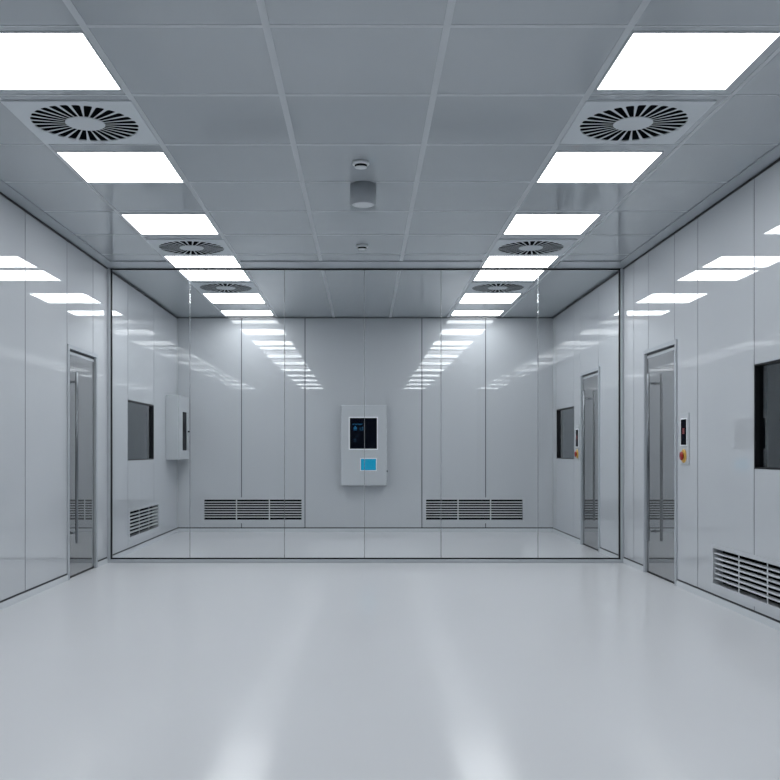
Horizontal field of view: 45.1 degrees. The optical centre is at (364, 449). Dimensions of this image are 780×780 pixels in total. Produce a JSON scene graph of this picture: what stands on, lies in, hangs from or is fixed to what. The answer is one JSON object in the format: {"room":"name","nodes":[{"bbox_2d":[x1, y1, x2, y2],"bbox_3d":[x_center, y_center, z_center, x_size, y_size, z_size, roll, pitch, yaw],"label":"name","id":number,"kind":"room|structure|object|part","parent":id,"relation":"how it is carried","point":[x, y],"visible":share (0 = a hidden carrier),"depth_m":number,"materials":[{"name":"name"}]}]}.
{"room":"clean room","nodes":[
{"label":"clean room","id":0,"kind":"room"},
{"bbox_2d":[0,195,177,600],"bbox_3d":[-2.715,-0.388,5.200,0.090,3.116,16.400,0,0,0],"label":"wall","id":1,"kind":"structure","parent":0,"point":[53,295],"depth_m":8.13,"materials":[{"name":"metal"}]},
{"bbox_2d":[67,344,97,579],"bbox_3d":[-2.675,0.108,8.882,0.140,2.123,0.922,0,0,0],"label":"door","id":2,"kind":"structure","parent":1,"relation":"in","point":[82,365],"depth_m":8.88,"materials":[{"name":"silver metal"}]},
{"bbox_3d":[-2.642,0.069,8.534,0.075,1.557,0.034,0,0,0],"label":"pull handle","id":3,"kind":"part","parent":2,"relation":"part of","materials":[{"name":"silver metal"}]},
{"bbox_2d":[0,179,177,318],"bbox_3d":[-2.609,-1.885,5.200,0.128,0.023,16.400,0,0,0],"label":"trim","id":4,"kind":"structure","parent":1,"relation":"attached to","point":[6,191],"depth_m":7.90,"materials":[{"name":"grey paint"}]},
{"bbox_2d":[0,527,177,609],"bbox_3d":[-2.666,1.138,5.200,0.011,0.064,16.376,0,0,0],"label":"baseboard","id":5,"kind":"structure","parent":1,"relation":"attached to","point":[14,599],"depth_m":8.15,"materials":[{"name":"grey"}]},
{"bbox_2d":[128,400,153,460],"bbox_3d":[-2.715,-0.225,11.238,0.087,0.688,1.307,0,0,0],"label":"window","id":6,"kind":"structure","parent":1,"relation":"in","point":[150,408],"depth_m":11.88,"materials":[{"name":"black"}]},
{"bbox_2d":[129,502,158,541],"bbox_3d":[-2.710,0.857,11.404,0.090,0.371,1.546,0,0,0],"label":"air vent","id":7,"kind":"object","parent":1,"relation":"in","point":[143,520],"visible":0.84,"depth_m":11.47,"materials":[{"name":"grey metal"}]},
{"bbox_3d":[-2.749,0.848,11.404,0.009,0.293,1.488,0,0,0],"label":"plate","id":8,"kind":"part","parent":7,"relation":"part of","materials":[{"name":"white metal"}]},
{"bbox_2d":[166,395,189,459],"bbox_3d":[-2.569,-0.306,12.962,0.201,0.872,0.736,0,0,0],"label":"upper cabinet","id":9,"kind":"object","parent":1,"relation":"attached to","point":[177,406],"visible":1,"depth_m":12.60,"materials":[{"name":"white metal"}]},
{"bbox_3d":[-2.503,-0.306,12.965,0.018,0.866,0.724,0,0,0],"label":"door","id":10,"kind":"part","parent":9,"relation":"part of","materials":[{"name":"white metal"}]},
{"bbox_3d":[-2.503,-0.260,13.020,0.006,0.530,0.310,0,0,0],"label":"dark glass","id":11,"kind":"part","parent":9,"relation":"part of","materials":[{"name":"black glass"}]},
{"bbox_2d":[178,317,552,526],"bbox_3d":[0.010,-0.388,13.445,5.560,3.116,0.090,0,0,0],"label":"wall","id":12,"kind":"structure","parent":0,"point":[468,400],"depth_m":13.40,"materials":[{"name":"paint"}]},
{"bbox_2d":[202,497,303,522],"bbox_3d":[-1.595,0.862,13.440,1.456,0.371,0.090,0,0,0],"label":"air vent","id":13,"kind":"object","parent":12,"relation":"in","point":[214,509],"visible":1,"depth_m":13.41,"materials":[{"name":"grey metal"}]},
{"bbox_2d":[340,405,387,484],"bbox_3d":[-0.007,-0.068,13.307,0.671,1.135,0.185,0,0,0],"label":"control panel","id":14,"kind":"object","parent":12,"relation":"attached to","point":[352,416],"visible":1,"depth_m":13.22,"materials":[{"name":"white metal"}]},
{"bbox_3d":[0.055,0.205,13.215,0.214,0.160,0.003,0,0,0],"label":"blue panel","id":15,"kind":"part","parent":14,"relation":"part of","materials":[{"name":"blue"}]},
{"bbox_2d":[178,527,552,531],"bbox_3d":[0.010,1.138,13.396,5.360,0.064,0.011,0,0,0],"label":"baseboard","id":16,"kind":"structure","parent":12,"relation":"attached to","point":[180,529],"depth_m":13.39,"materials":[{"name":"grey metal"}]},
{"bbox_2d":[424,497,524,522],"bbox_3d":[1.570,0.862,13.440,1.446,0.371,0.090,0,0,0],"label":"air vent","id":17,"kind":"object","parent":12,"relation":"in","point":[436,509],"visible":1,"depth_m":13.41,"materials":[{"name":"grey metal"}]},
{"bbox_2d":[107,267,623,562],"bbox_3d":[0.010,-0.364,9.770,5.360,3.068,0.090,0,0,0],"label":"wall partition","id":18,"kind":"structure","parent":0,"point":[111,559],"depth_m":9.72,"materials":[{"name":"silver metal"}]},
{"bbox_3d":[-2.655,-0.376,9.770,0.030,3.022,0.090,0,0,0],"label":"post","id":19,"kind":"part","parent":18,"relation":"part of","materials":[{"name":"silver metal"}]},
{"bbox_2d":[111,261,619,267],"bbox_3d":[0.010,-1.891,9.568,5.108,0.011,0.335,0,0,0],"label":"trim","id":20,"kind":"structure","parent":18,"relation":"attached to","point":[120,264],"depth_m":9.54,"materials":[{"name":"grey paint"}]},
{"bbox_3d":[0.010,-1.893,9.770,5.360,0.010,0.070,0,0,0],"label":"rail","id":21,"kind":"part","parent":18,"relation":"part of","materials":[{"name":"silver metal"}]},
{"bbox_3d":[0.010,1.153,9.770,5.360,0.034,0.090,0,0,0],"label":"rail","id":22,"kind":"part","parent":18,"relation":"part of","materials":[{"name":"silver metal"}]},
{"bbox_3d":[2.675,-0.376,9.770,0.030,3.022,0.090,0,0,0],"label":"post","id":23,"kind":"part","parent":18,"relation":"part of","materials":[{"name":"silver metal"}]},
{"bbox_2d":[0,532,779,779],"bbox_3d":[0.010,1.210,5.200,5.540,0.080,16.580,0,0,0],"label":"floor","id":24,"kind":"structure","parent":0,"point":[110,671],"depth_m":4.93,"materials":[{"name":"white plastic"}]},
{"bbox_2d":[0,0,779,316],"bbox_3d":[0.010,-1.945,5.200,5.540,0.102,16.580,0,0,0],"label":"ceiling","id":25,"kind":"structure","parent":0,"point":[263,110],"depth_m":5.62,"materials":[{"name":"metal"}]},
{"bbox_2d":[0,32,121,89],"bbox_3d":[-1.617,-1.893,4.590,0.686,0.005,0.680,0,0,0],"label":"recessed light","id":26,"kind":"object","parent":25,"relation":"in","point":[28,60],"visible":1,"depth_m":4.58,"materials":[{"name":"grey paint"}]},
{"bbox_2d":[1,100,158,143],"bbox_3d":[-1.618,-1.891,5.435,0.704,0.008,0.704,0,0,0],"label":"ceiling vent","id":27,"kind":"object","parent":25,"relation":"in","point":[51,121],"visible":1,"depth_m":5.38,"materials":[{"name":"white metal"}]},
{"bbox_2d":[56,151,183,182],"bbox_3d":[-1.617,-1.893,6.295,0.686,0.005,0.683,0,0,0],"label":"recessed light","id":28,"kind":"object","parent":25,"relation":"in","point":[92,166],"visible":1,"depth_m":6.26,"materials":[{"name":"grey paint"}]},
{"bbox_2d":[121,214,218,233],"bbox_3d":[-1.617,-1.893,7.880,0.686,0.005,0.686,0,0,0],"label":"recessed light","id":29,"kind":"object","parent":25,"relation":"in","point":[143,223],"visible":1,"depth_m":7.83,"materials":[{"name":"grey paint"}]},
{"bbox_2d":[145,239,233,255],"bbox_3d":[-1.618,-1.891,8.780,0.704,0.008,0.704,0,0,0],"label":"ceiling vent","id":30,"kind":"object","parent":25,"relation":"in","point":[165,247],"visible":1,"depth_m":8.74,"materials":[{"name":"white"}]},
{"bbox_2d":[164,256,241,267],"bbox_3d":[-1.617,-1.893,9.436,0.686,0.005,0.574,0,0,0],"label":"recessed light","id":31,"kind":"object","parent":25,"relation":"in","point":[176,261],"visible":1,"depth_m":9.42,"materials":[{"name":"grey paint"}]},
{"bbox_2d":[178,270,250,280],"bbox_3d":[-1.617,-1.893,10.168,0.686,0.005,0.631,0,0,0],"label":"recessed light","id":32,"kind":"object","parent":25,"relation":"in","point":[191,275],"visible":0.87,"depth_m":10.17,"materials":[{"name":"grey paint"}]},
{"bbox_2d":[190,282,258,292],"bbox_3d":[-1.618,-1.891,10.945,0.704,0.008,0.704,0,0,0],"label":"ceiling vent","id":33,"kind":"object","parent":25,"relation":"in","point":[202,287],"visible":1,"depth_m":10.90,"materials":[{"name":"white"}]},
{"bbox_2d":[202,293,264,302],"bbox_3d":[-1.617,-1.893,11.710,0.686,0.005,0.736,0,0,0],"label":"recessed light","id":34,"kind":"object","parent":25,"relation":"in","point":[213,297],"visible":1,"depth_m":11.64,"materials":[{"name":"grey paint"}]},
{"bbox_2d":[220,310,272,314],"bbox_3d":[-1.617,-1.893,12.955,0.686,0.005,0.426,0,0,0],"label":"recessed light","id":35,"kind":"object","parent":25,"relation":"in","point":[225,312],"visible":1,"depth_m":12.91,"materials":[{"name":"grey paint"}]},
{"bbox_2d":[352,159,368,169],"bbox_3d":[-0.024,-1.875,6.170,0.112,0.041,0.112,0,0,0],"label":"smoke detector","id":36,"kind":"object","parent":25,"relation":"attached to","point":[360,164],"visible":1,"depth_m":6.14,"materials":[{"name":"white plastic"}]},
{"bbox_2d":[356,244,367,249],"bbox_3d":[-0.022,-1.875,8.680,0.112,0.041,0.112,0,0,0],"label":"smoke detector","id":37,"kind":"object","parent":25,"relation":"attached to","point":[359,246],"visible":1,"depth_m":8.64,"materials":[{"name":"white plastic"}]},
{"bbox_2d":[350,181,375,207],"bbox_3d":[-0.010,-1.822,6.700,0.186,0.148,0.186,0,0,0],"label":"ceiling speaker","id":38,"kind":"object","parent":25,"relation":"attached to","point":[362,193],"visible":1,"depth_m":6.62,"materials":[{"name":"grey plastic"}]},
{"bbox_2d":[451,310,503,314],"bbox_3d":[1.556,-1.893,12.955,0.684,0.005,0.426,0,0,0],"label":"recessed light","id":39,"kind":"object","parent":25,"relation":"in","point":[455,312],"visible":1,"depth_m":12.91,"materials":[{"name":"grey paint"}]},
{"bbox_2d":[459,293,520,302],"bbox_3d":[1.556,-1.893,11.710,0.684,0.005,0.736,0,0,0],"label":"recessed light","id":40,"kind":"object","parent":25,"relation":"in","point":[467,297],"visible":1,"depth_m":11.64,"materials":[{"name":"grey paint"}]},
{"bbox_2d":[465,282,532,292],"bbox_3d":[1.556,-1.891,10.945,0.704,0.008,0.704,0,0,0],"label":"ceiling vent","id":41,"kind":"object","parent":25,"relation":"in","point":[474,287],"visible":1,"depth_m":10.90,"materials":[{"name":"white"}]},
{"bbox_2d":[473,270,544,280],"bbox_3d":[1.556,-1.893,10.168,0.684,0.005,0.631,0,0,0],"label":"recessed light","id":42,"kind":"object","parent":25,"relation":"in","point":[483,275],"visible":0.87,"depth_m":10.17,"materials":[{"name":"grey paint"}]},
{"bbox_2d":[482,256,558,267],"bbox_3d":[1.556,-1.893,9.436,0.684,0.005,0.574,0,0,0],"label":"recessed light","id":43,"kind":"object","parent":25,"relation":"in","point":[491,261],"visible":1,"depth_m":9.42,"materials":[{"name":"grey paint"}]},
{"bbox_2d":[488,239,576,255],"bbox_3d":[1.556,-1.891,8.780,0.704,0.008,0.704,0,0,0],"label":"ceiling vent","id":44,"kind":"object","parent":25,"relation":"in","point":[503,247],"visible":1,"depth_m":8.74,"materials":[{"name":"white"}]},
{"bbox_2d":[503,214,600,233],"bbox_3d":[1.556,-1.893,7.880,0.684,0.005,0.686,0,0,0],"label":"recessed light","id":45,"kind":"object","parent":25,"relation":"in","point":[520,223],"visible":1,"depth_m":7.83,"materials":[{"name":"grey paint"}]},
{"bbox_2d":[536,151,663,182],"bbox_3d":[1.556,-1.893,6.295,0.684,0.005,0.683,0,0,0],"label":"recessed light","id":46,"kind":"object","parent":25,"relation":"in","point":[564,166],"visible":1,"depth_m":6.26,"materials":[{"name":"grey paint"}]},
{"bbox_2d":[560,100,716,143],"bbox_3d":[1.556,-1.891,5.435,0.704,0.008,0.704,0,0,0],"label":"ceiling vent","id":47,"kind":"object","parent":25,"relation":"in","point":[598,121],"visible":1,"depth_m":5.38,"materials":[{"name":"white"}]},
{"bbox_2d":[595,32,779,89],"bbox_3d":[1.556,-1.893,4.590,0.684,0.005,0.680,0,0,0],"label":"recessed light","id":48,"kind":"object","parent":25,"relation":"in","point":[646,60],"visible":1,"depth_m":4.53,"materials":[{"name":"grey paint"}]},
{"bbox_2d":[553,161,779,620],"bbox_3d":[2.735,-0.388,5.200,0.090,3.116,16.400,0,0,0],"label":"wall","id":49,"kind":"structure","parent":0,"point":[712,287],"depth_m":7.58,"materials":[{"name":"paint"}]},
{"bbox_2d":[557,406,573,458],"bbox_3d":[2.735,-0.223,12.587,0.087,0.683,1.106,0,0,0],"label":"window","id":50,"kind":"structure","parent":49,"relation":"in","point":[559,411],"depth_m":13.13,"materials":[{"name":"black"}]},
{"bbox_2d":[574,425,579,459],"bbox_3d":[2.668,-0.092,11.817,0.043,0.435,0.190,0,0,0],"label":"wall control plate","id":51,"kind":"object","parent":49,"relation":"attached to","point":[577,452],"visible":1,"depth_m":11.77,"materials":[{"name":"white plastic"}]},
{"bbox_3d":[2.686,-0.092,11.817,0.008,0.435,0.190,0,0,0],"label":"plate","id":52,"kind":"part","parent":51,"relation":"part of","materials":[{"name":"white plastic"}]},
{"bbox_2d":[580,367,599,551],"bbox_3d":[2.695,0.108,11.178,0.140,2.123,0.922,0,0,0],"label":"door","id":53,"kind":"structure","parent":49,"relation":"in","point":[590,379],"depth_m":11.21,"materials":[{"name":"silver metal"}]},
{"bbox_3d":[2.662,0.069,11.289,0.075,1.557,0.034,0,0,0],"label":"pull handle","id":54,"kind":"part","parent":53,"relation":"part of","materials":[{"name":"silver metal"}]},
{"bbox_2d":[643,339,676,585],"bbox_3d":[2.695,0.108,8.538,0.140,2.123,0.946,0,0,0],"label":"door","id":55,"kind":"structure","parent":49,"relation":"in","point":[660,361],"depth_m":8.59,"materials":[{"name":"silver metal"}]},
{"bbox_3d":[2.662,0.069,8.724,0.075,1.557,0.034,0,0,0],"label":"pull handle","id":56,"kind":"part","parent":55,"relation":"part of","materials":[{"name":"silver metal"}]},
{"bbox_2d":[552,143,779,318],"bbox_3d":[2.629,-1.885,5.200,0.128,0.023,16.400,0,0,0],"label":"trim","id":57,"kind":"structure","parent":49,"relation":"attached to","point":[771,157],"depth_m":7.24,"materials":[{"name":"grey paint"}]},
{"bbox_2d":[552,528,779,630],"bbox_3d":[2.686,1.138,5.200,0.011,0.064,16.376,0,0,0],"label":"baseboard","id":58,"kind":"structure","parent":49,"relation":"attached to","point":[764,619],"depth_m":7.27,"materials":[{"name":"grey"}]},
{"bbox_2d":[679,413,688,464],"bbox_3d":[2.668,-0.092,7.870,0.043,0.435,0.215,0,0,0],"label":"wall control plate","id":59,"kind":"object","parent":49,"relation":"attached to","point":[684,417],"visible":1,"depth_m":7.84,"materials":[{"name":"white plastic"}]},
{"bbox_2d":[711,543,779,615],"bbox_3d":[2.730,0.899,6.520,0.090,0.355,1.486,0,0,0],"label":"air vent","id":60,"kind":"object","parent":49,"relation":"in","point":[754,580],"visible":0.99,"depth_m":6.68,"materials":[{"name":"white metal"}]},
{"bbox_3d":[2.769,0.890,6.520,0.009,0.277,1.428,0,0,0],"label":"plate","id":61,"kind":"part","parent":60,"relation":"part of","materials":[{"name":"black"}]},
{"bbox_2d":[754,359,779,469],"bbox_3d":[2.735,-0.230,5.881,0.087,0.718,1.186,0,0,0],"label":"window","id":62,"kind":"structure","parent":49,"relation":"in","point":[760,370],"depth_m":6.46,"materials":[{"name":"black"}]},
{"label":"outside","id":63,"kind":"structure","parent":0,"visible":0},
{"bbox_2d":[128,402,146,458],"bbox_3d":[-3.467,-0.190,8.900,1.505,2.880,9.400,0,0,0],"label":"wall","id":64,"kind":"structure","parent":63,"point":[137,413],"depth_m":13.55,"materials":[{"name":"white paint"}]},
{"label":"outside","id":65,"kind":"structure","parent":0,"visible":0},
{"bbox_2d":[563,364,779,467],"bbox_3d":[3.487,-0.190,8.900,1.505,2.880,9.400,0,0,0],"label":"wall","id":66,"kind":"structure","parent":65,"point":[773,370],"depth_m":9.54,"materials":[{"name":"white paint"}]}
]}

